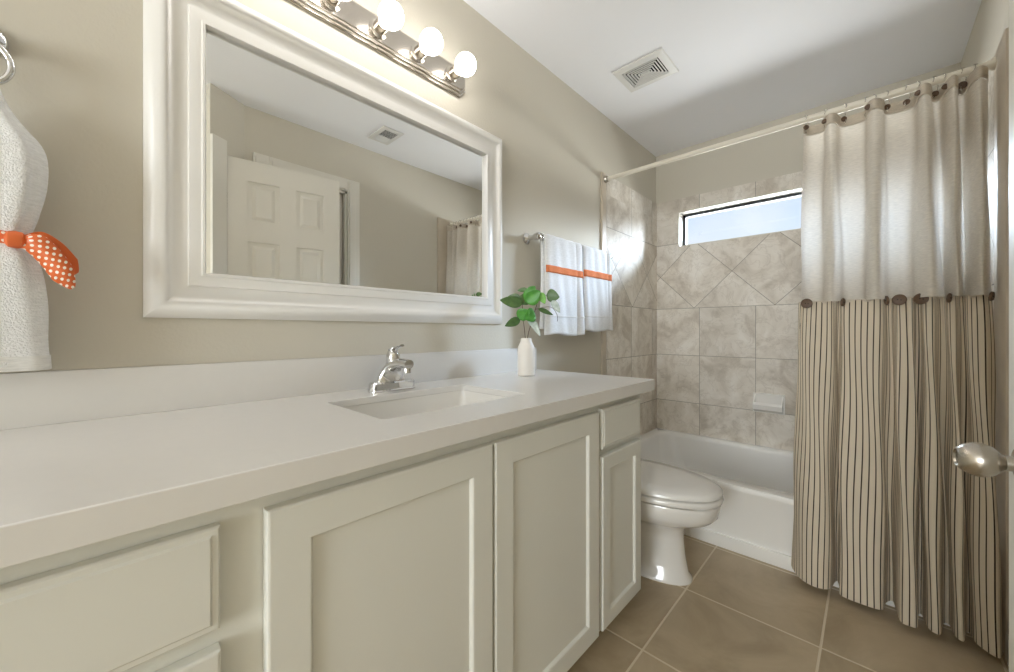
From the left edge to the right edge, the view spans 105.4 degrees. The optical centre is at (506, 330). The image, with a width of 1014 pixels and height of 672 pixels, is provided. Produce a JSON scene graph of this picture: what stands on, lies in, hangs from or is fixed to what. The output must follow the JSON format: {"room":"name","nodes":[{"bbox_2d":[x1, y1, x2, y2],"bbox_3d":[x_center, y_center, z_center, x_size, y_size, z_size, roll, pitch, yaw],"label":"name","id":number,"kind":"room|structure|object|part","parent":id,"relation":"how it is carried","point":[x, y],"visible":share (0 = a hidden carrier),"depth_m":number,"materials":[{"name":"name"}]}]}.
{"room":"bathroom","nodes":[
{"label":"bathroom","id":0,"kind":"room"},
{"bbox_2d":[0,0,655,374],"bbox_3d":[-1.055,-0.142,0.718,0.120,2.394,6.600,0,0,43],"label":"wall","id":1,"kind":"structure","parent":0,"point":[76,87],"depth_m":1.02,"materials":[{"name":"beige paint"}]},
{"bbox_2d":[0,31,15,84],"bbox_3d":[-0.950,-0.503,0.687,0.072,0.140,0.097,0,0,43],"label":"towel ring","id":2,"kind":"object","parent":1,"relation":"attached to","point":[10,71],"visible":1,"depth_m":0.70,"materials":[{"name":"silver metal"}]},
{"bbox_2d":[0,89,51,371],"bbox_3d":[-0.931,-0.187,0.664,0.103,0.516,0.192,0,0,43],"label":"bath towel","id":3,"kind":"object","parent":2,"relation":"hanging from","point":[24,171],"visible":0.91,"depth_m":0.69,"materials":[{"name":"white fabric"}]},
{"bbox_2d":[0,230,78,288],"bbox_3d":[-0.907,-0.136,0.681,0.209,0.116,0.082,0,0,-36],"label":"ribbon","id":4,"kind":"object","parent":3,"relation":"attached to","point":[56,259],"visible":0.95,"depth_m":0.70,"materials":[{"name":"orange fabric"}]},
{"bbox_2d":[0,347,536,429],"bbox_3d":[-0.578,0.133,1.123,0.020,0.105,2.085,0,0,43],"label":"backsplash","id":5,"kind":"structure","parent":1,"relation":"attached to","point":[39,398],"depth_m":0.93,"materials":[{"name":"white stone"}]},
{"bbox_2d":[143,0,501,323],"bbox_3d":[-0.414,-0.441,1.284,0.036,0.819,1.160,0,0,43],"label":"wall mirror","id":6,"kind":"object","parent":1,"relation":"attached to","point":[285,177],"visible":1,"depth_m":1.09,"materials":[{"name":"white paint"}]},
{"bbox_3d":[-0.421,-0.441,1.291,0.010,0.596,0.937,0,0,43],"label":"glass","id":7,"kind":"part","parent":6,"relation":"part of","materials":[{"name":"white mirror"}]},
{"bbox_2d":[286,0,475,97],"bbox_3d":[-0.442,-0.990,1.175,0.144,0.116,0.937,0,0,43],"label":"vanity light","id":8,"kind":"object","parent":1,"relation":"attached to","point":[381,33],"visible":1,"depth_m":1.29,"materials":[{"name":"silver metal"}]},
{"bbox_2d":[322,0,349,11],"bbox_3d":[-0.484,-0.990,1.113,0.121,0.078,0.078,0,0,43],"label":"bulb","id":9,"kind":"object","parent":8,"relation":"attached to","point":[327,5],"depth_m":1.15,"materials":[{"name":"white glass"}]},
{"bbox_2d":[370,0,403,39],"bbox_3d":[-0.379,-0.990,1.225,0.121,0.078,0.078,0,0,43],"label":"bulb","id":10,"kind":"object","parent":8,"relation":"attached to","point":[390,18],"depth_m":1.21,"materials":[{"name":"white glass"}]},
{"bbox_2d":[411,28,442,62],"bbox_3d":[-0.274,-0.990,1.337,0.121,0.078,0.078,0,0,43],"label":"bulb","id":11,"kind":"object","parent":8,"relation":"attached to","point":[431,41],"depth_m":1.32,"materials":[{"name":"white glass"}]},
{"bbox_2d":[446,52,475,82],"bbox_3d":[-0.169,-0.990,1.449,0.121,0.078,0.078,0,0,43],"label":"bulb","id":12,"kind":"object","parent":8,"relation":"attached to","point":[465,63],"depth_m":1.43,"materials":[{"name":"white glass"}]},
{"bbox_2d":[523,232,612,258],"bbox_3d":[0.356,-0.442,2.067,0.085,0.052,0.732,0,0,43],"label":"towel bar","id":13,"kind":"object","parent":1,"relation":"attached to","point":[527,238],"visible":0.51,"depth_m":1.82,"materials":[{"name":"silver metal"}]},
{"bbox_2d":[539,234,584,335],"bbox_3d":[0.285,-0.220,1.942,0.069,0.492,0.334,0,0,43],"label":"hand towel","id":14,"kind":"object","parent":13,"relation":"hanging from","point":[561,259],"visible":0.97,"depth_m":1.90,"materials":[{"name":"white fabric"}]},
{"bbox_2d":[582,245,612,331],"bbox_3d":[0.503,-0.230,2.176,0.068,0.472,0.315,0,0,43],"label":"hand towel","id":15,"kind":"object","parent":13,"relation":"hanging from","point":[596,263],"visible":0.94,"depth_m":2.14,"materials":[{"name":"white fabric"}]},
{"bbox_2d":[601,172,605,374],"bbox_3d":[0.594,0.041,2.373,0.013,2.028,0.048,0,0,43],"label":"trim","id":16,"kind":"structure","parent":1,"relation":"attached to","point":[603,184],"depth_m":2.36,"materials":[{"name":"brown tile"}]},
{"bbox_2d":[606,174,656,434],"bbox_3d":[0.880,0.041,2.680,0.011,2.028,0.790,0,0,43],"label":"wall tile","id":17,"kind":"object","parent":1,"relation":"attached to","point":[631,217],"depth_m":2.67,"materials":[{"name":"beige tile"}]},
{"bbox_2d":[463,0,981,156],"bbox_3d":[-0.254,-1.389,-0.036,2.320,0.100,6.600,0,0,43],"label":"ceiling","id":18,"kind":"structure","parent":0,"point":[741,64],"depth_m":1.83,"materials":[{"name":"white paint"}]},
{"bbox_2d":[612,48,678,92],"bbox_3d":[0.714,-1.333,1.991,0.260,0.011,0.222,0,0,43],"label":"exhaust fan cover","id":19,"kind":"object","parent":18,"relation":"attached to","point":[657,65],"visible":1,"depth_m":1.98,"materials":[{"name":"white plastic"}]},
{"bbox_2d":[623,58,666,86],"bbox_3d":[0.714,-1.331,1.991,0.176,0.008,0.138,0,0,43],"label":"grille","id":20,"kind":"object","parent":19,"relation":"attached to","point":[652,69],"depth_m":1.99,"materials":[{"name":"white plastic"}]},
{"bbox_2d":[567,535,1008,671],"bbox_3d":[-0.254,1.105,-0.036,2.320,0.100,6.600,0,0,43],"label":"floor","id":21,"kind":"structure","parent":0,"point":[738,612],"depth_m":1.35,"materials":[{"name":"brown tile"}]},
{"bbox_2d":[0,394,640,671],"bbox_3d":[-0.379,0.640,0.923,0.578,0.829,2.025,0,0,43],"label":"vanity cabinet","id":22,"kind":"object","parent":21,"relation":"on","point":[512,550],"visible":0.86,"depth_m":0.68,"materials":[{"name":"beige paint"}]},
{"bbox_3d":[-0.591,0.324,0.290,0.019,0.136,0.612,0,0,43],"label":"drawer","id":23,"kind":"part","parent":22,"relation":"part of","materials":[{"name":"beige paint"}]},
{"bbox_3d":[-0.591,0.536,0.290,0.019,0.237,0.612,0,0,43],"label":"drawer","id":24,"kind":"part","parent":22,"relation":"part of","materials":[{"name":"beige paint"}]},
{"bbox_2d":[0,347,654,568],"bbox_3d":[-0.366,0.153,0.924,0.600,0.146,2.085,0,0,43],"label":"countertop","id":25,"kind":"structure","parent":22,"relation":"on","point":[88,456],"depth_m":0.74,"materials":[{"name":"white stone"}]},
{"bbox_2d":[368,344,414,392],"bbox_3d":[-0.336,0.113,1.191,0.123,0.144,0.158,0,0,43],"label":"faucet","id":26,"kind":"object","parent":25,"relation":"on","point":[391,377],"visible":1,"depth_m":1.19,"materials":[{"name":"silver metal"}]},
{"bbox_3d":[-0.347,0.078,1.202,0.075,0.074,0.048,0,0,43],"label":"lever handle","id":27,"kind":"part","parent":26,"relation":"part of","materials":[{"name":"silver metal"}]},
{"bbox_3d":[-0.335,0.125,1.191,0.122,0.083,0.111,0,0,43],"label":"spout","id":28,"kind":"part","parent":26,"relation":"part of","materials":[{"name":"silver metal"}]},
{"bbox_2d":[343,390,505,418],"bbox_3d":[-0.205,0.283,1.070,0.310,0.154,0.478,0,0,43],"label":"sink","id":29,"kind":"object","parent":25,"relation":"in","point":[421,404],"visible":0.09,"depth_m":1.21,"materials":[{"name":"white ceramic"}]},
{"bbox_2d":[518,338,534,375],"bbox_3d":[0.080,0.107,1.601,0.072,0.155,0.072,0,0,43],"label":"vase","id":30,"kind":"object","parent":25,"relation":"on","point":[526,349],"visible":1,"depth_m":1.57,"materials":[{"name":"white ceramic"}]},
{"bbox_2d":[500,287,529,337],"bbox_3d":[0.037,-0.009,1.596,0.134,0.344,0.051,0,0,0],"label":"leafy sprig","id":31,"kind":"object","parent":30,"relation":"in","point":[514,300],"visible":0.91,"depth_m":1.59,"materials":[{"name":"green plant"}]},
{"bbox_2d":[523,286,559,337],"bbox_3d":[0.140,-0.011,1.591,0.152,0.347,0.040,0,0,-8],"label":"leafy sprig","id":32,"kind":"object","parent":30,"relation":"in","point":[532,296],"visible":0.96,"depth_m":1.58,"materials":[{"name":"green plant"}]},
{"bbox_3d":[-0.191,0.608,0.715,0.019,0.705,0.449,0,0,43],"label":"door","id":33,"kind":"part","parent":22,"relation":"part of","materials":[{"name":"beige paint"}]},
{"bbox_3d":[0.126,0.608,1.052,0.019,0.705,0.461,0,0,43],"label":"door","id":34,"kind":"part","parent":22,"relation":"part of","materials":[{"name":"beige paint"}]},
{"bbox_3d":[0.395,0.315,1.339,0.019,0.130,0.280,0,0,43],"label":"drawer","id":35,"kind":"part","parent":22,"relation":"part of","materials":[{"name":"beige paint"}]},
{"bbox_3d":[0.396,0.681,1.339,0.019,0.557,0.282,0,0,43],"label":"door","id":36,"kind":"part","parent":22,"relation":"part of","materials":[{"name":"beige paint"}]},
{"bbox_2d":[641,459,723,585],"bbox_3d":[0.583,0.686,1.799,0.760,0.738,0.444,0,0,43],"label":"toilet","id":37,"kind":"object","parent":21,"relation":"on","point":[674,499],"visible":0.44,"depth_m":1.61,"materials":[{"name":"white ceramic"}]},
{"bbox_3d":[0.626,0.878,1.759,0.622,0.354,0.372,0,0,43],"label":"bowl","id":38,"kind":"part","parent":37,"relation":"part of","materials":[{"name":"white ceramic"}]},
{"bbox_3d":[0.661,0.654,1.726,0.542,0.038,0.386,0,0,43],"label":"lid","id":39,"kind":"part","parent":37,"relation":"part of","materials":[{"name":"white ceramic"}]},
{"bbox_3d":[0.661,0.686,1.725,0.544,0.029,0.388,0,0,43],"label":"seat","id":40,"kind":"part","parent":37,"relation":"part of","materials":[{"name":"white ceramic"}]},
{"bbox_2d":[640,428,968,632],"bbox_3d":[1.404,0.897,2.128,1.506,0.316,0.852,0,0,43],"label":"bathtub","id":41,"kind":"object","parent":21,"relation":"on","point":[755,520],"visible":0.28,"depth_m":1.96,"materials":[{"name":"white ceramic"}]},
{"bbox_2d":[656,62,960,203],"bbox_3d":[1.755,-0.142,2.502,1.530,2.394,0.150,0,0,43],"label":"wall","id":42,"kind":"structure","parent":0,"point":[779,153],"depth_m":2.55,"materials":[{"name":"beige paint"}]},
{"bbox_2d":[657,171,802,450],"bbox_3d":[1.700,-0.059,2.443,1.508,1.828,0.011,0,0,43],"label":"wall tile","id":43,"kind":"object","parent":42,"relation":"attached to","point":[727,310],"depth_m":2.63,"materials":[{"name":"beige tile"}]},
{"bbox_2d":[678,187,801,246],"bbox_3d":[1.743,-0.748,2.481,1.200,0.255,0.127,0,0,43],"label":"window","id":44,"kind":"structure","parent":42,"relation":"in","point":[797,192],"depth_m":2.66,"materials":[{"name":"white paint"}]},
{"bbox_2d":[752,392,784,414],"bbox_3d":[1.650,0.463,2.440,0.170,0.125,0.062,0,0,43],"label":"soap dish","id":45,"kind":"object","parent":42,"relation":"attached to","point":[762,402],"visible":1,"depth_m":2.44,"materials":[{"name":"white ceramic"}]},
{"bbox_2d":[961,0,1008,95],"bbox_3d":[1.436,-0.142,1.038,0.230,2.394,2.720,0,0,43],"label":"wall","id":46,"kind":"structure","parent":0,"point":[992,18],"depth_m":1.50,"materials":[{"name":"beige paint"}]},
{"bbox_2d":[603,57,995,182],"bbox_3d":[1.153,-0.932,1.861,1.507,0.044,0.044,0,0,43],"label":"curtain rod","id":47,"kind":"object","parent":46,"relation":"attached to","point":[991,64],"visible":0.91,"depth_m":1.68,"materials":[{"name":"beige metal"}]},
{"label":"curtain hook","id":48,"kind":"object","parent":47,"relation":"hanging from","visible":0},
{"bbox_2d":[791,65,1002,657],"bbox_3d":[1.426,0.057,1.474,0.565,1.926,0.264,0,0,43],"label":"shower curtain","id":49,"kind":"object","parent":48,"relation":"hanging from","point":[897,357],"visible":0.99,"depth_m":1.45,"materials":[{"name":"fabric"}]},
{"bbox_3d":[1.474,-0.492,1.503,0.528,0.739,0.138,0,0,43],"label":"linen panel","id":50,"kind":"part","parent":49,"relation":"part of","materials":[{"name":"beige fabric"}]},
{"bbox_2d":[953,0,1013,671],"bbox_3d":[0.686,0.028,0.441,0.113,2.030,0.612,0,0,36],"label":"door","id":51,"kind":"structure","parent":46,"relation":"in","point":[977,459],"depth_m":0.66,"materials":[{"name":"white paint"}]},
{"bbox_3d":[0.814,0.219,0.650,0.078,0.064,0.064,0,0,36],"label":"knob","id":52,"kind":"part","parent":51,"relation":"part of","materials":[{"name":"silver metal"}]},
{"bbox_2d":[984,71,993,318],"bbox_3d":[1.987,0.041,1.639,0.011,2.028,0.790,0,0,43],"label":"trim","id":53,"kind":"structure","parent":46,"relation":"attached to","point":[991,73],"depth_m":1.39,"materials":[{"name":"beige stone"}]},
{"bbox_2d":[994,27,1008,655],"bbox_3d":[1.660,0.041,1.294,0.013,2.028,0.160,0,0,43],"label":"trim","id":54,"kind":"structure","parent":46,"relation":"attached to","point":[1001,72],"depth_m":1.27,"materials":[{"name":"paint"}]},
{"bbox_2d":[1005,634,1008,666],"bbox_3d":[1.367,1.012,0.982,0.014,0.085,0.694,0,0,43],"label":"baseboard","id":55,"kind":"structure","parent":46,"relation":"attached to","point":[1006,635],"depth_m":1.22,"materials":[{"name":"white paint"}]}
]}

